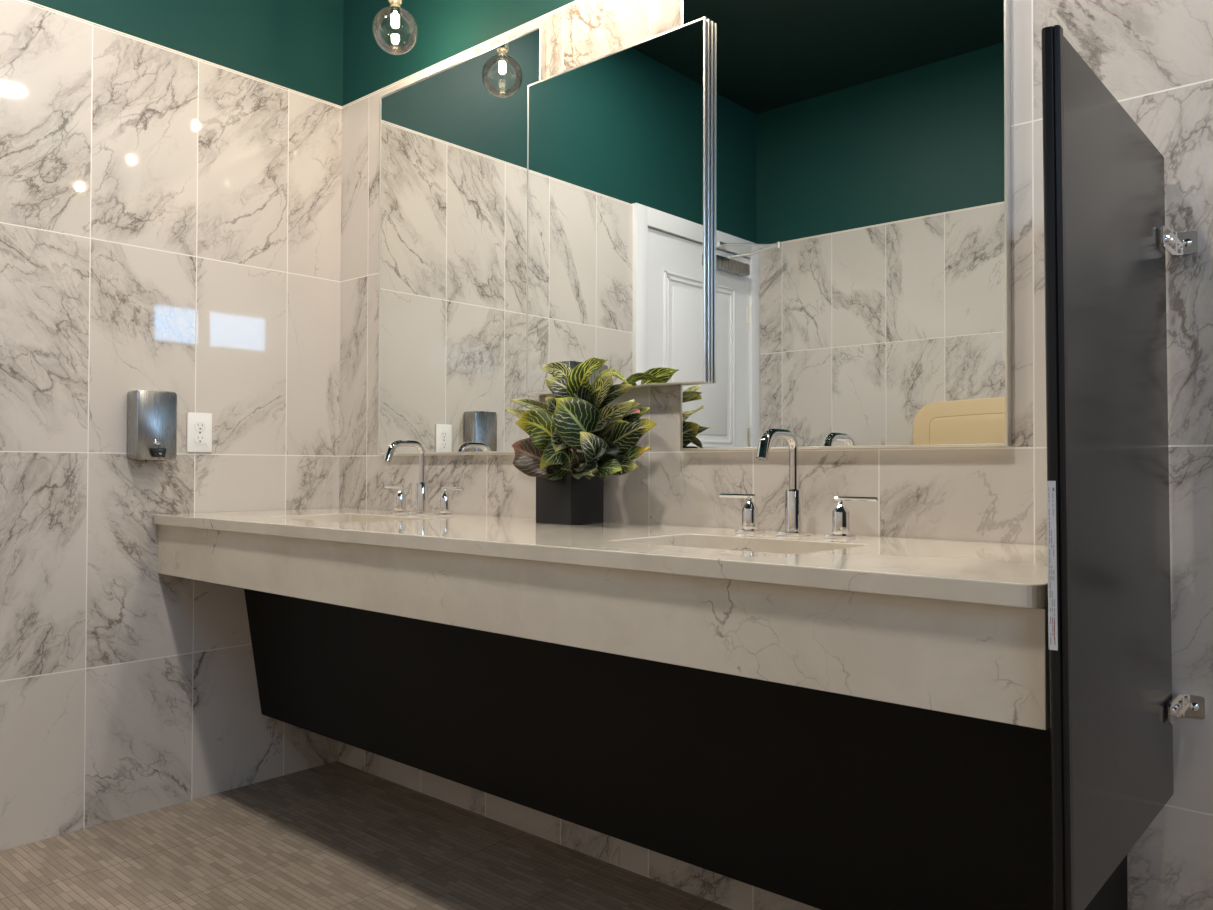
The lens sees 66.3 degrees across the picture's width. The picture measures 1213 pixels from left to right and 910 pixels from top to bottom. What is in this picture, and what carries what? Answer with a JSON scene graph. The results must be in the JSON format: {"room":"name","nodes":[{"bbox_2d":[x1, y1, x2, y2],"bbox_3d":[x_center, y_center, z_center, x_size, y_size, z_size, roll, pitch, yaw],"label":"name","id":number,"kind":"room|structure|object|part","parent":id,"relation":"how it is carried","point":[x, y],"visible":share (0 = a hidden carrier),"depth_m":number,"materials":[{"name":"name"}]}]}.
{"room":"public restroom","nodes":[
{"label":"public restroom","id":0,"kind":"room"},
{"bbox_2d":[0,0,342,850],"bbox_3d":[-1.878,-0.478,2.255,0.111,3.050,2.945,-1,-1,41],"label":"wall","id":1,"kind":"structure","parent":0,"point":[170,170],"depth_m":2.75,"materials":[{"name":"white tile"}]},
{"bbox_2d":[126,390,176,460],"bbox_3d":[-1.329,-0.085,2.723,0.090,0.206,0.115,-1,-1,41],"label":"soap dispenser","id":2,"kind":"object","parent":1,"relation":"attached to","point":[151,414],"visible":1,"depth_m":2.70,"materials":[{"name":"silver metal"}]},
{"bbox_3d":[-1.304,-0.007,2.700,0.014,0.026,0.043,-1,-1,41],"label":"push spout","id":3,"kind":"part","parent":2,"relation":"part of","materials":[{"name":"black plastic"}]},
{"bbox_3d":[-1.490,-1.233,2.629,0.011,0.004,1.690,-1,-1,41],"label":"edge trim","id":4,"kind":"part","parent":1,"relation":"part of","materials":[{"name":"beige"}]},
{"bbox_2d":[187,412,211,451],"bbox_3d":[-1.256,-0.069,2.868,0.008,0.122,0.077,-1,-1,41],"label":"wall outlet","id":5,"kind":"object","parent":1,"relation":"attached to","point":[199,425],"visible":1,"depth_m":2.87,"materials":[{"name":"white plastic"}]},
{"bbox_2d":[194,434,205,442],"bbox_3d":[-1.255,-0.050,2.866,0.002,0.027,0.034,-1,-1,41],"label":"receptacle","id":6,"kind":"object","parent":5,"relation":"attached to","point":[198,438],"depth_m":2.87,"materials":[{"name":"grey plastic"}]},
{"bbox_2d":[195,422,205,430],"bbox_3d":[-1.254,-0.089,2.867,0.002,0.027,0.034,-1,-1,41],"label":"receptacle","id":7,"kind":"object","parent":5,"relation":"attached to","point":[199,426],"depth_m":2.87,"materials":[{"name":"grey plastic"}]},
{"bbox_2d":[0,761,732,909],"bbox_3d":[-0.339,1.071,0.876,4.200,0.080,2.945,-1,-1,41],"label":"floor","id":8,"kind":"structure","parent":0,"point":[336,835],"depth_m":2.40,"materials":[{"name":"tile"}]},
{"bbox_2d":[337,0,1212,909],"bbox_3d":[0.607,-0.475,1.970,4.020,3.050,0.111,-1,-1,41],"label":"wall","id":9,"kind":"structure","parent":0,"point":[1155,57],"depth_m":1.85,"materials":[{"name":"white tile"}]},
{"bbox_3d":[0.576,-1.237,1.944,4.000,0.004,0.011,-1,-1,41],"label":"edge trim","id":10,"kind":"part","parent":9,"relation":"part of","materials":[{"name":"beige"}]},
{"bbox_2d":[378,26,545,454],"bbox_3d":[-0.461,-0.595,2.824,0.754,1.183,0.021,-1,-1,41],"label":"wall mirror","id":11,"kind":"object","parent":9,"relation":"attached to","point":[453,205],"visible":0.77,"depth_m":2.80,"materials":[{"name":"grey mirror"}]},
{"bbox_2d":[153,508,1049,729],"bbox_3d":[-0.205,0.259,2.176,2.493,0.177,0.630,-1,-1,41],"label":"countertop","id":12,"kind":"structure","parent":9,"relation":"attached to","point":[947,626],"depth_m":1.53,"materials":[{"name":"beige stone"}]},
{"bbox_2d":[383,440,463,515],"bbox_3d":[-0.589,0.067,2.744,0.372,0.222,0.165,-1,-1,41],"label":"faucet","id":13,"kind":"object","parent":12,"relation":"on","point":[422,487],"visible":1,"depth_m":2.77,"materials":[{"name":"silver metal"}]},
{"bbox_3d":[-0.658,0.100,2.877,0.091,0.009,0.009,-1,-1,41],"label":"lever","id":14,"kind":"part","parent":13,"relation":"part of","materials":[{"name":"silver metal"}]},
{"bbox_3d":[-0.634,0.139,2.855,0.048,0.080,0.048,-1,-1,41],"label":"handle","id":15,"kind":"part","parent":13,"relation":"part of","materials":[{"name":"silver metal"}]},
{"bbox_3d":[-0.589,0.067,2.744,0.055,0.222,0.165,-1,-1,41],"label":"spout","id":16,"kind":"part","parent":13,"relation":"part of","materials":[{"name":"silver metal"}]},
{"bbox_3d":[-0.471,0.138,2.713,0.048,0.080,0.048,-1,-1,41],"label":"handle","id":17,"kind":"part","parent":13,"relation":"part of","materials":[{"name":"silver metal"}]},
{"bbox_3d":[-0.447,0.097,2.692,0.091,0.009,0.009,-1,-1,41],"label":"lever","id":18,"kind":"part","parent":13,"relation":"part of","materials":[{"name":"silver metal"}]},
{"bbox_2d":[506,357,656,524],"bbox_3d":[-0.094,-0.031,2.308,0.485,0.407,0.234,-1,-1,41],"label":"potted plant","id":19,"kind":"object","parent":12,"relation":"on","point":[578,416],"visible":1,"depth_m":2.26,"materials":[{"name":"green plant"}]},
{"bbox_2d":[536,475,603,524],"bbox_3d":[-0.094,0.112,2.374,0.125,0.124,0.125,-1,-1,41],"label":"pot","id":20,"kind":"object","parent":19,"relation":"attached to","point":[566,500],"depth_m":2.33,"materials":[{"name":"black ceramic"}]},
{"bbox_2d":[719,428,877,538],"bbox_3d":[0.358,0.057,1.912,0.372,0.222,0.165,-1,-1,41],"label":"faucet","id":21,"kind":"object","parent":12,"relation":"on","point":[793,495],"visible":1,"depth_m":1.94,"materials":[{"name":"silver metal"}]},
{"bbox_3d":[0.288,0.090,2.046,0.091,0.009,0.009,-1,-1,41],"label":"lever","id":22,"kind":"part","parent":21,"relation":"part of","materials":[{"name":"silver metal"}]},
{"bbox_3d":[0.313,0.130,2.024,0.048,0.080,0.048,-1,-1,41],"label":"handle","id":23,"kind":"part","parent":21,"relation":"part of","materials":[{"name":"silver metal"}]},
{"bbox_3d":[0.358,0.057,1.912,0.055,0.222,0.165,-1,-1,41],"label":"spout","id":24,"kind":"part","parent":21,"relation":"part of","materials":[{"name":"silver metal"}]},
{"bbox_3d":[0.475,0.128,1.881,0.048,0.080,0.048,-1,-1,41],"label":"handle","id":25,"kind":"part","parent":21,"relation":"part of","materials":[{"name":"silver metal"}]},
{"bbox_3d":[0.499,0.088,1.860,0.091,0.009,0.009,-1,-1,41],"label":"lever","id":26,"kind":"part","parent":21,"relation":"part of","materials":[{"name":"silver metal"}]},
{"bbox_2d":[526,17,709,394],"bbox_3d":[0.019,-0.598,2.387,0.600,0.859,0.043,-1,-1,41],"label":"wall mirror","id":27,"kind":"object","parent":9,"relation":"attached to","point":[618,142],"visible":0.97,"depth_m":2.34,"materials":[{"name":"grey mirror"}]},
{"bbox_2d":[244,589,1127,909],"bbox_3d":[-0.132,0.592,2.290,2.448,0.484,0.357,-1,-1,41],"label":"counter panel","id":28,"kind":"object","parent":9,"relation":"attached to","point":[823,800],"visible":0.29,"depth_m":1.83,"materials":[{"name":"black laminate"}]},
{"bbox_3d":[0.780,0.583,1.488,0.020,0.484,0.357,-1,-1,41],"label":"panel","id":29,"kind":"part","parent":28,"relation":"part of","materials":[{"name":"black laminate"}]},
{"bbox_2d":[681,0,1011,450],"bbox_3d":[0.473,-0.605,2.003,0.762,1.183,0.021,-1,-1,41],"label":"wall mirror","id":30,"kind":"object","parent":9,"relation":"attached to","point":[860,156],"visible":0.92,"depth_m":1.95,"materials":[{"name":"grey mirror"}]},
{"bbox_2d":[1042,25,1204,909],"bbox_3d":[0.758,0.025,1.328,0.062,1.070,0.643,-1,-1,41],"label":"privacy screen","id":31,"kind":"object","parent":9,"relation":"attached to","point":[1113,710],"visible":1,"depth_m":1.24,"materials":[{"name":"black metal"}]},
{"bbox_3d":[0.537,0.022,1.107,0.021,1.070,0.018,-1,-2,41],"label":"edge moulding","id":32,"kind":"part","parent":31,"relation":"part of","materials":[{"name":"black metal"}]},
{"bbox_3d":[0.738,0.027,1.336,0.018,1.067,0.598,-1,-2,41],"label":"panel","id":33,"kind":"part","parent":31,"relation":"part of","materials":[{"name":"black metal"}]},
{"bbox_3d":[-0.331,-2.068,0.922,4.200,0.100,2.945,-1,-1,41],"label":"ceiling","id":34,"kind":"structure","parent":0,"visible":0},
{"bbox_2d":[372,0,417,54],"bbox_3d":[-0.608,-1.576,2.682,0.130,0.835,0.130,-1,-1,41],"label":"pendant lamp","id":35,"kind":"object","parent":34,"relation":"hanging from","point":[385,11],"visible":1,"depth_m":2.70,"materials":[{"name":"clear glass"}]},
{"bbox_2d":[388,0,402,4],"bbox_3d":[-0.609,-1.335,2.678,0.040,0.058,0.040,-1,-1,41],"label":"socket","id":36,"kind":"object","parent":35,"relation":"attached to","point":[393,2],"depth_m":2.68,"materials":[{"name":"gold metal"}]}
]}

